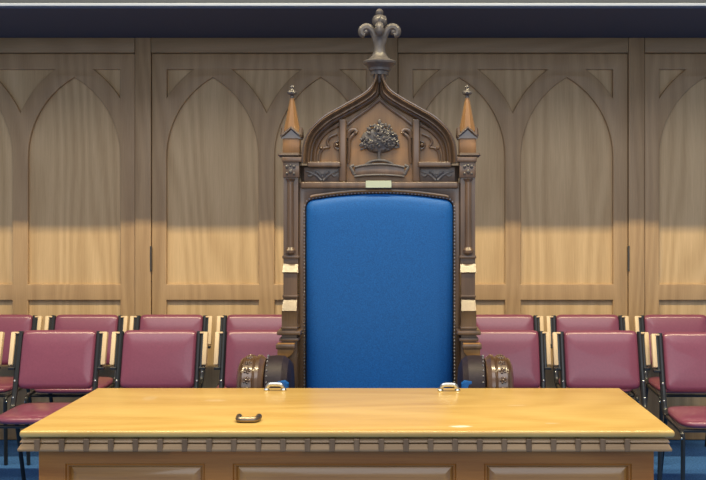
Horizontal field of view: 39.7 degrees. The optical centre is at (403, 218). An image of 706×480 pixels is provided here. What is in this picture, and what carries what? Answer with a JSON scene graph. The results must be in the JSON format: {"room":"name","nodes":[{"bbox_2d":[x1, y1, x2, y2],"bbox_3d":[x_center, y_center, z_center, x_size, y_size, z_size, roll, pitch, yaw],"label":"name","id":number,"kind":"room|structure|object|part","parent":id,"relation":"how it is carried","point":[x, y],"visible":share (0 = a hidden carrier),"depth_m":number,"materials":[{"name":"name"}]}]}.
{"room":"masonic lodge room","nodes":[
{"label":"masonic lodge room","id":0,"kind":"room"},
{"bbox_2d":[0,38,705,439],"bbox_3d":[0.608,-0.624,6.617,11.617,4.200,0.267,0,0,0],"label":"wall","id":1,"kind":"structure","parent":0,"point":[139,176],"depth_m":6.53,"materials":[{"name":"brown wood"}]},
{"bbox_3d":[-2.557,-1.156,6.504,1.532,0.099,0.032,0,0,0],"label":"cornice rail","id":2,"kind":"part","parent":1,"relation":"part of","materials":[{"name":"brown wood"}]},
{"bbox_3d":[-0.916,-1.156,6.504,1.532,0.099,0.032,0,0,0],"label":"cornice rail","id":3,"kind":"part","parent":1,"relation":"part of","materials":[{"name":"brown wood"}]},
{"bbox_3d":[0.726,-1.156,6.504,1.532,0.099,0.032,0,0,0],"label":"cornice rail","id":4,"kind":"part","parent":1,"relation":"part of","materials":[{"name":"brown wood"}]},
{"bbox_3d":[2.368,-1.156,6.504,1.532,0.099,0.032,0,0,0],"label":"cornice rail","id":5,"kind":"part","parent":1,"relation":"part of","materials":[{"name":"brown wood"}]},
{"bbox_2d":[0,9,705,37],"bbox_3d":[-0.100,-1.265,6.180,10.200,0.120,1.140,0,0,0],"label":"ceiling","id":6,"kind":"structure","parent":0,"point":[14,23],"depth_m":5.96,"materials":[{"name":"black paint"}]},
{"bbox_2d":[0,440,705,479],"bbox_3d":[0.000,1.526,2.850,12.000,0.100,8.700,0,0,0],"label":"floor","id":7,"kind":"structure","parent":0,"point":[695,450],"depth_m":5.92,"materials":[{"name":"blue carpet"}]},
{"bbox_2d":[0,332,4,368],"bbox_3d":[-2.482,1.045,5.198,0.529,0.858,0.515,0,0,0],"label":"chair","id":8,"kind":"object","parent":7,"relation":"on","point":[2,334],"visible":1,"depth_m":5.39,"materials":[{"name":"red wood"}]},
{"bbox_2d":[0,314,42,464],"bbox_3d":[-2.595,1.045,6.078,0.529,0.858,0.515,0,0,0],"label":"chair","id":9,"kind":"object","parent":7,"relation":"on","point":[9,323],"visible":0.38,"depth_m":6.25,"materials":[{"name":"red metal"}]},
{"bbox_3d":[-2.383,1.259,5.849,0.032,0.426,0.057,0,0,0],"label":"leg","id":10,"kind":"part","parent":9,"relation":"part of","materials":[{"name":"black metal"}]},
{"bbox_3d":[-2.595,1.026,6.070,0.415,0.049,0.420,0,0,0],"label":"seat","id":11,"kind":"part","parent":9,"relation":"part of","materials":[{"name":"red leather"}]},
{"bbox_3d":[-2.595,0.773,6.258,0.405,0.314,0.114,0,0,0],"label":"backrest","id":12,"kind":"part","parent":9,"relation":"part of","materials":[{"name":"red leather"}]},
{"bbox_3d":[-2.386,1.252,6.248,0.024,0.444,0.175,0,0,1],"label":"leg","id":13,"kind":"part","parent":9,"relation":"part of","materials":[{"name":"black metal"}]},
{"bbox_3d":[-2.352,0.715,6.270,0.044,0.182,0.077,0,0,0],"label":"handle","id":14,"kind":"part","parent":9,"relation":"part of","materials":[{"name":"brown wood"}]},
{"bbox_2d":[0,330,108,479],"bbox_3d":[-1.905,1.045,5.198,0.529,0.858,0.515,0,0,-1],"label":"chair","id":15,"kind":"object","parent":7,"relation":"on","point":[40,359],"visible":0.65,"depth_m":5.35,"materials":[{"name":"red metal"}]},
{"bbox_3d":[-2.150,0.715,5.386,0.044,0.182,0.077,0,0,-1],"label":"handle","id":16,"kind":"part","parent":15,"relation":"part of","materials":[{"name":"brown wood"}]},
{"bbox_3d":[-2.115,1.252,5.365,0.024,0.444,0.175,0,0,-2],"label":"leg","id":17,"kind":"part","parent":15,"relation":"part of","materials":[{"name":"black metal"}]},
{"bbox_3d":[-1.904,1.026,5.190,0.415,0.049,0.420,0,0,-1],"label":"seat","id":18,"kind":"part","parent":15,"relation":"part of","materials":[{"name":"leather"}]},
{"bbox_3d":[-1.907,0.773,5.378,0.405,0.314,0.114,0,0,-1],"label":"backrest","id":19,"kind":"part","parent":15,"relation":"part of","materials":[{"name":"red leather"}]},
{"bbox_3d":[-1.665,0.715,5.393,0.044,0.182,0.077,0,0,-1],"label":"handle","id":20,"kind":"part","parent":15,"relation":"part of","materials":[{"name":"brown wood"}]},
{"bbox_2d":[24,314,128,464],"bbox_3d":[-2.043,1.045,6.078,0.529,0.858,0.515,0,0,0],"label":"chair","id":21,"kind":"object","parent":7,"relation":"on","point":[108,323],"visible":0.32,"depth_m":6.25,"materials":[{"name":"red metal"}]},
{"bbox_3d":[-2.255,1.259,5.849,0.032,0.426,0.057,0,0,0],"label":"leg","id":22,"kind":"part","parent":21,"relation":"part of","materials":[{"name":"black metal"}]},
{"bbox_3d":[-2.285,0.715,6.270,0.044,0.182,0.077,0,0,0],"label":"handle","id":23,"kind":"part","parent":21,"relation":"part of","materials":[{"name":"brown wood"}]},
{"bbox_3d":[-2.043,1.026,6.070,0.415,0.049,0.420,0,0,0],"label":"seat","id":24,"kind":"part","parent":21,"relation":"part of","materials":[{"name":"red leather"}]},
{"bbox_3d":[-2.043,0.773,6.258,0.405,0.314,0.114,0,0,0],"label":"backrest","id":25,"kind":"part","parent":21,"relation":"part of","materials":[{"name":"red leather"}]},
{"bbox_3d":[-1.800,0.715,6.270,0.044,0.182,0.077,0,0,0],"label":"handle","id":26,"kind":"part","parent":21,"relation":"part of","materials":[{"name":"brown wood"}]},
{"bbox_2d":[110,330,208,387],"bbox_3d":[-1.349,1.045,5.198,0.529,0.858,0.515,0,0,-1],"label":"chair","id":27,"kind":"object","parent":7,"relation":"on","point":[139,358],"visible":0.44,"depth_m":5.36,"materials":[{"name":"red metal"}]},
{"bbox_3d":[-1.593,0.715,5.388,0.044,0.182,0.077,0,0,-1],"label":"handle","id":28,"kind":"part","parent":27,"relation":"part of","materials":[{"name":"brown wood"}]},
{"bbox_3d":[-1.108,0.715,5.392,0.044,0.182,0.077,0,0,0],"label":"handle","id":29,"kind":"part","parent":27,"relation":"part of","materials":[{"name":"brown wood"}]},
{"bbox_2d":[129,314,212,387],"bbox_3d":[-1.498,1.045,6.078,0.529,0.858,0.515,0,0,0],"label":"chair","id":30,"kind":"object","parent":7,"relation":"on","point":[204,323],"visible":0.18,"depth_m":6.26,"materials":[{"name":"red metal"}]},
{"bbox_3d":[-1.740,0.715,6.270,0.044,0.182,0.077,0,0,0],"label":"handle","id":31,"kind":"part","parent":30,"relation":"part of","materials":[{"name":"brown wood"}]},
{"bbox_3d":[-1.498,0.773,6.258,0.405,0.314,0.114,0,0,0],"label":"backrest","id":32,"kind":"part","parent":30,"relation":"part of","materials":[{"name":"red leather"}]},
{"bbox_3d":[-1.255,0.715,6.270,0.044,0.182,0.077,0,0,0],"label":"handle","id":33,"kind":"part","parent":30,"relation":"part of","materials":[{"name":"brown wood"}]},
{"bbox_2d":[214,330,281,387],"bbox_3d":[-0.780,1.045,5.198,0.529,0.858,0.515,0,0,0],"label":"chair","id":34,"kind":"object","parent":7,"relation":"on","point":[230,348],"visible":0.2,"depth_m":5.37,"materials":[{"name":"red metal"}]},
{"bbox_3d":[-1.023,0.715,5.390,0.044,0.182,0.077,0,0,0],"label":"handle","id":35,"kind":"part","parent":34,"relation":"part of","materials":[{"name":"brown wood"}]},
{"bbox_2d":[216,314,281,387],"bbox_3d":[-0.939,1.045,6.078,0.529,0.858,0.515,0,0,0],"label":"chair","id":36,"kind":"object","parent":7,"relation":"on","point":[238,321],"visible":0.1,"depth_m":6.27,"materials":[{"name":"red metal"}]},
{"bbox_3d":[-1.182,0.715,6.270,0.044,0.182,0.077,0,0,0],"label":"handle","id":37,"kind":"part","parent":36,"relation":"part of","materials":[{"name":"brown wood"}]},
{"bbox_3d":[-0.939,0.773,6.258,0.405,0.314,0.114,0,0,0],"label":"backrest","id":38,"kind":"part","parent":36,"relation":"part of","materials":[{"name":"red leather"}]},
{"bbox_2d":[17,382,674,479],"bbox_3d":[-0.196,1.076,3.719,2.225,0.793,0.842,0,0,0],"label":"table","id":39,"kind":"object","parent":7,"relation":"on","point":[105,433],"depth_m":3.37,"materials":[{"name":"brown wood"}]},
{"bbox_3d":[-0.927,1.095,3.377,0.479,0.502,0.024,0,0,0],"label":"panel moulding","id":40,"kind":"part","parent":39,"relation":"part of","materials":[{"name":"brown wood"}]},
{"bbox_3d":[-0.927,1.095,3.396,0.477,0.500,0.052,0,0,0],"label":"raised panel","id":41,"kind":"part","parent":39,"relation":"part of","materials":[{"name":"brown wood"}]},
{"bbox_3d":[-0.552,0.705,3.452,0.092,0.022,0.065,0,0,0],"label":"metal handle","id":42,"kind":"part","parent":39,"relation":"part of","materials":[{"name":"metal"}]},
{"bbox_3d":[-0.539,0.698,4.075,0.095,0.036,0.023,0,0,0],"label":"metal handle","id":43,"kind":"part","parent":39,"relation":"part of","materials":[{"name":"silver metal"}]},
{"bbox_3d":[-0.205,1.095,3.377,0.768,0.502,0.024,0,0,0],"label":"panel moulding","id":44,"kind":"part","parent":39,"relation":"part of","materials":[{"name":"brown wood"}]},
{"bbox_3d":[-0.201,0.763,3.719,2.215,0.049,0.838,0,0,0],"label":"cornice","id":45,"kind":"part","parent":39,"relation":"part of","materials":[{"name":"brown wood"}]},
{"bbox_3d":[-0.205,1.095,3.396,0.766,0.500,0.052,0,0,0],"label":"raised panel","id":46,"kind":"part","parent":39,"relation":"part of","materials":[{"name":"brown wood"}]},
{"bbox_3d":[-0.199,1.128,3.376,2.120,0.688,0.028,0,0,0],"label":"frame","id":47,"kind":"part","parent":39,"relation":"part of","materials":[{"name":"brown wood"}]},
{"bbox_3d":[0.187,0.698,4.063,0.095,0.036,0.023,0,0,0],"label":"metal handle","id":48,"kind":"part","parent":39,"relation":"part of","materials":[{"name":"silver metal"}]},
{"bbox_3d":[0.530,1.095,3.396,0.504,0.500,0.052,0,0,0],"label":"raised panel","id":49,"kind":"part","parent":39,"relation":"part of","materials":[{"name":"brown wood"}]},
{"bbox_3d":[0.530,1.095,3.377,0.506,0.502,0.024,0,0,0],"label":"panel moulding","id":50,"kind":"part","parent":39,"relation":"part of","materials":[{"name":"brown wood"}]},
{"bbox_2d":[236,9,513,387],"bbox_3d":[-0.131,0.211,4.637,1.262,2.505,0.574,0,0,0],"label":"chair","id":51,"kind":"object","parent":7,"relation":"on","point":[379,270],"visible":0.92,"depth_m":4.79,"materials":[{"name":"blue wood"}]},
{"bbox_3d":[-0.556,0.583,4.804,0.093,0.016,0.197,0,0,0],"label":"ledge moulding","id":52,"kind":"part","parent":51,"relation":"part of","materials":[{"name":"brown wood"}]},
{"bbox_3d":[-0.556,0.550,4.801,0.114,0.020,0.203,0,0,0],"label":"ledge moulding","id":53,"kind":"part","parent":51,"relation":"part of","materials":[{"name":"brown wood"}]},
{"bbox_3d":[-0.556,0.527,4.809,0.081,0.012,0.187,0,0,0],"label":"ledge moulding","id":54,"kind":"part","parent":51,"relation":"part of","materials":[{"name":"brown wood"}]},
{"bbox_3d":[-0.556,0.377,4.830,0.075,0.012,0.147,0,0,0],"label":"ledge moulding","id":55,"kind":"part","parent":51,"relation":"part of","materials":[{"name":"brown wood"}]},
{"bbox_3d":[-0.556,0.186,4.840,0.081,0.014,0.125,0,0,0],"label":"ledge moulding","id":56,"kind":"part","parent":51,"relation":"part of","materials":[{"name":"brown wood"}]},
{"bbox_3d":[-0.556,0.631,4.812,0.077,1.666,0.185,0,0,0],"label":"post","id":57,"kind":"part","parent":51,"relation":"part of","materials":[{"name":"brown wood"}]},
{"bbox_3d":[-0.403,-0.218,4.838,0.183,0.075,0.044,0,0,0],"label":"carved panel","id":58,"kind":"part","parent":51,"relation":"part of","materials":[{"name":"brown wood"}]},
{"bbox_3d":[-0.393,-0.268,4.822,0.163,0.027,0.076,0,0,0],"label":"shelf rail","id":59,"kind":"part","parent":51,"relation":"part of","materials":[{"name":"brown wood"}]},
{"bbox_3d":[-0.311,-0.492,4.832,0.380,0.433,0.125,0,0,0],"label":"ogee moulding","id":60,"kind":"part","parent":51,"relation":"part of","materials":[{"name":"brown wood"}]},
{"bbox_3d":[-0.121,0.397,4.814,0.750,1.066,0.008,0,0,0],"label":"nail trim","id":61,"kind":"part","parent":51,"relation":"part of","materials":[{"name":"brown"}]},
{"bbox_3d":[-0.121,-0.167,4.831,0.775,0.032,0.078,0,0,0],"label":"header rail","id":62,"kind":"part","parent":51,"relation":"part of","materials":[{"name":"brown wood"}]},
{"bbox_3d":[-0.121,-0.125,4.808,0.685,0.048,0.016,0,0,0],"label":"head moulding","id":63,"kind":"part","parent":51,"relation":"part of","materials":[{"name":"brown wood"}]},
{"bbox_3d":[-0.121,0.448,4.854,0.795,1.256,0.075,0,0,0],"label":"frame","id":64,"kind":"part","parent":51,"relation":"part of","materials":[{"name":"brown wood"}]},
{"bbox_3d":[0.069,-0.492,4.832,0.380,0.433,0.125,0,0,0],"label":"ogee moulding","id":65,"kind":"part","parent":51,"relation":"part of","materials":[{"name":"brown wood"}]},
{"bbox_3d":[0.151,-0.268,4.822,0.163,0.027,0.076,0,0,0],"label":"shelf rail","id":66,"kind":"part","parent":51,"relation":"part of","materials":[{"name":"brown wood"}]},
{"bbox_3d":[0.161,-0.218,4.838,0.183,0.075,0.044,0,0,0],"label":"carved panel","id":67,"kind":"part","parent":51,"relation":"part of","materials":[{"name":"brown wood"}]},
{"bbox_3d":[0.314,0.631,4.812,0.077,1.666,0.185,0,0,0],"label":"post","id":68,"kind":"part","parent":51,"relation":"part of","materials":[{"name":"brown wood"}]},
{"bbox_3d":[0.314,0.186,4.840,0.081,0.014,0.125,0,0,0],"label":"ledge moulding","id":69,"kind":"part","parent":51,"relation":"part of","materials":[{"name":"brown wood"}]},
{"bbox_3d":[0.314,0.527,4.809,0.081,0.012,0.187,0,0,0],"label":"ledge moulding","id":70,"kind":"part","parent":51,"relation":"part of","materials":[{"name":"brown wood"}]},
{"bbox_3d":[0.314,0.377,4.830,0.075,0.012,0.147,0,0,0],"label":"ledge moulding","id":71,"kind":"part","parent":51,"relation":"part of","materials":[{"name":"brown wood"}]},
{"bbox_3d":[0.314,0.583,4.804,0.093,0.016,0.197,0,0,0],"label":"ledge moulding","id":72,"kind":"part","parent":51,"relation":"part of","materials":[{"name":"brown wood"}]},
{"bbox_3d":[0.314,0.550,4.801,0.114,0.020,0.203,0,0,0],"label":"ledge moulding","id":73,"kind":"part","parent":51,"relation":"part of","materials":[{"name":"brown wood"}]},
{"bbox_2d":[476,314,543,387],"bbox_3d":[0.633,1.045,6.078,0.529,0.858,0.515,0,0,0],"label":"chair","id":74,"kind":"object","parent":7,"relation":"on","point":[483,321],"visible":0.09,"depth_m":6.27,"materials":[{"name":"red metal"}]},
{"bbox_3d":[0.633,0.773,6.258,0.405,0.314,0.114,0,0,0],"label":"backrest","id":75,"kind":"part","parent":74,"relation":"part of","materials":[{"name":"red leather"}]},
{"bbox_3d":[0.875,0.715,6.270,0.044,0.182,0.077,0,0,0],"label":"handle","id":76,"kind":"part","parent":74,"relation":"part of","materials":[{"name":"brown wood"}]},
{"bbox_2d":[476,330,550,387],"bbox_3d":[0.544,1.045,5.198,0.529,0.858,0.515,0,0,0],"label":"chair","id":77,"kind":"object","parent":7,"relation":"on","point":[528,352],"visible":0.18,"depth_m":5.37,"materials":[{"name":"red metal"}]},
{"bbox_3d":[0.787,0.715,5.390,0.044,0.182,0.077,0,0,0],"label":"handle","id":78,"kind":"part","parent":77,"relation":"part of","materials":[{"name":"brown wood"}]},
{"bbox_2d":[546,314,639,402],"bbox_3d":[1.181,1.045,6.078,0.529,0.858,0.515,0,0,0],"label":"chair","id":79,"kind":"object","parent":7,"relation":"on","point":[567,322],"visible":0.3,"depth_m":6.26,"materials":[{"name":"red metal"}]},
{"bbox_3d":[0.939,0.715,6.270,0.044,0.182,0.077,0,0,0],"label":"handle","id":80,"kind":"part","parent":79,"relation":"part of","materials":[{"name":"brown wood"}]},
{"bbox_3d":[1.181,0.773,6.258,0.405,0.314,0.114,0,0,0],"label":"backrest","id":81,"kind":"part","parent":79,"relation":"part of","materials":[{"name":"red leather"}]},
{"bbox_3d":[1.181,1.026,6.070,0.415,0.049,0.420,0,0,0],"label":"seat","id":82,"kind":"part","parent":79,"relation":"part of","materials":[{"name":"red leather"}]},
{"bbox_3d":[1.424,0.715,6.270,0.044,0.182,0.077,0,0,0],"label":"handle","id":83,"kind":"part","parent":79,"relation":"part of","materials":[{"name":"brown wood"}]},
{"bbox_3d":[1.393,1.259,5.849,0.032,0.426,0.057,0,0,0],"label":"leg","id":84,"kind":"part","parent":79,"relation":"part of","materials":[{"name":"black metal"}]},
{"bbox_2d":[552,330,662,479],"bbox_3d":[1.084,1.045,5.178,0.529,0.858,0.515,0,0,0],"label":"chair","id":85,"kind":"object","parent":7,"relation":"on","point":[620,359],"visible":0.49,"depth_m":5.34,"materials":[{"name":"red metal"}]},
{"bbox_3d":[0.842,0.715,5.370,0.044,0.182,0.077,0,0,0],"label":"handle","id":86,"kind":"part","parent":85,"relation":"part of","materials":[{"name":"brown wood"}]},
{"bbox_3d":[1.084,0.773,5.358,0.405,0.314,0.114,0,0,0],"label":"backrest","id":87,"kind":"part","parent":85,"relation":"part of","materials":[{"name":"red leather"}]},
{"bbox_3d":[1.327,0.715,5.370,0.044,0.182,0.077,0,0,0],"label":"handle","id":88,"kind":"part","parent":85,"relation":"part of","materials":[{"name":"brown wood"}]},
{"bbox_3d":[1.297,1.259,4.949,0.032,0.426,0.057,0,0,0],"label":"leg","id":89,"kind":"part","parent":85,"relation":"part of","materials":[{"name":"black metal"}]},
{"bbox_2d":[634,314,705,446],"bbox_3d":[1.749,1.045,6.078,0.529,0.858,0.515,0,0,0],"label":"chair","id":90,"kind":"object","parent":7,"relation":"on","point":[655,323],"visible":0.38,"depth_m":6.25,"materials":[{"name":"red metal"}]},
{"bbox_3d":[1.507,0.715,6.270,0.044,0.182,0.077,0,0,0],"label":"handle","id":91,"kind":"part","parent":90,"relation":"part of","materials":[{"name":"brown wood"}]},
{"bbox_3d":[1.533,1.051,6.000,0.023,0.036,0.271,0,0,0],"label":"seat rail","id":92,"kind":"part","parent":90,"relation":"part of","materials":[{"name":"black metal"}]},
{"bbox_3d":[1.537,1.259,5.849,0.032,0.426,0.057,0,0,0],"label":"leg","id":93,"kind":"part","parent":90,"relation":"part of","materials":[{"name":"black metal"}]},
{"bbox_3d":[1.749,0.773,6.258,0.405,0.314,0.114,0,0,0],"label":"backrest","id":94,"kind":"part","parent":90,"relation":"part of","materials":[{"name":"red leather"}]},
{"bbox_3d":[1.749,1.026,6.070,0.415,0.049,0.420,0,0,0],"label":"seat","id":95,"kind":"part","parent":90,"relation":"part of","materials":[{"name":"red leather"}]},
{"bbox_2d":[650,332,705,479],"bbox_3d":[1.605,1.045,5.098,0.529,0.858,0.515,0,0,1],"label":"chair","id":96,"kind":"object","parent":7,"relation":"on","point":[679,358],"visible":0.96,"depth_m":5.24,"materials":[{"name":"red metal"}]},
{"bbox_3d":[1.366,0.715,5.294,0.044,0.182,0.077,0,0,1],"label":"handle","id":97,"kind":"part","parent":96,"relation":"part of","materials":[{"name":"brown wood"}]},
{"bbox_3d":[1.399,1.252,5.272,0.024,0.444,0.175,0,0,0],"label":"leg","id":98,"kind":"part","parent":96,"relation":"part of","materials":[{"name":"black metal"}]},
{"bbox_3d":[1.387,1.051,5.024,0.023,0.036,0.271,0,0,1],"label":"seat rail","id":99,"kind":"part","parent":96,"relation":"part of","materials":[{"name":"black metal"}]},
{"bbox_3d":[1.389,1.259,4.873,0.032,0.426,0.057,0,0,1],"label":"leg","id":100,"kind":"part","parent":96,"relation":"part of","materials":[{"name":"black metal"}]},
{"bbox_3d":[1.608,0.773,5.278,0.405,0.314,0.114,0,0,1],"label":"backrest","id":101,"kind":"part","parent":96,"relation":"part of","materials":[{"name":"red leather"}]},
{"bbox_3d":[1.605,1.026,5.090,0.415,0.049,0.420,0,0,1],"label":"seat","id":102,"kind":"part","parent":96,"relation":"part of","materials":[{"name":"leather"}]},
{"bbox_2d":[0,0,705,2],"bbox_3d":[-0.100,-1.721,5.595,10.200,1.007,0.030,0,0,0],"label":"wall","id":103,"kind":"structure","parent":0,"point":[1,1],"depth_m":5.58,"materials":[{"name":"grey paint"}]},
{"bbox_2d":[0,3,705,5],"bbox_3d":[-0.100,-1.223,5.572,10.200,0.017,0.016,0,0,0],"label":"trim","id":104,"kind":"structure","parent":103,"relation":"attached to","point":[1,4],"depth_m":5.56,"materials":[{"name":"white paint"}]},
{"bbox_2d":[0,6,705,8],"bbox_3d":[-0.100,-1.210,5.591,10.200,0.014,0.034,0,0,0],"label":"trim","id":105,"kind":"structure","parent":103,"relation":"attached to","point":[1,7],"depth_m":5.58,"materials":[{"name":"blue paint"}]}
]}

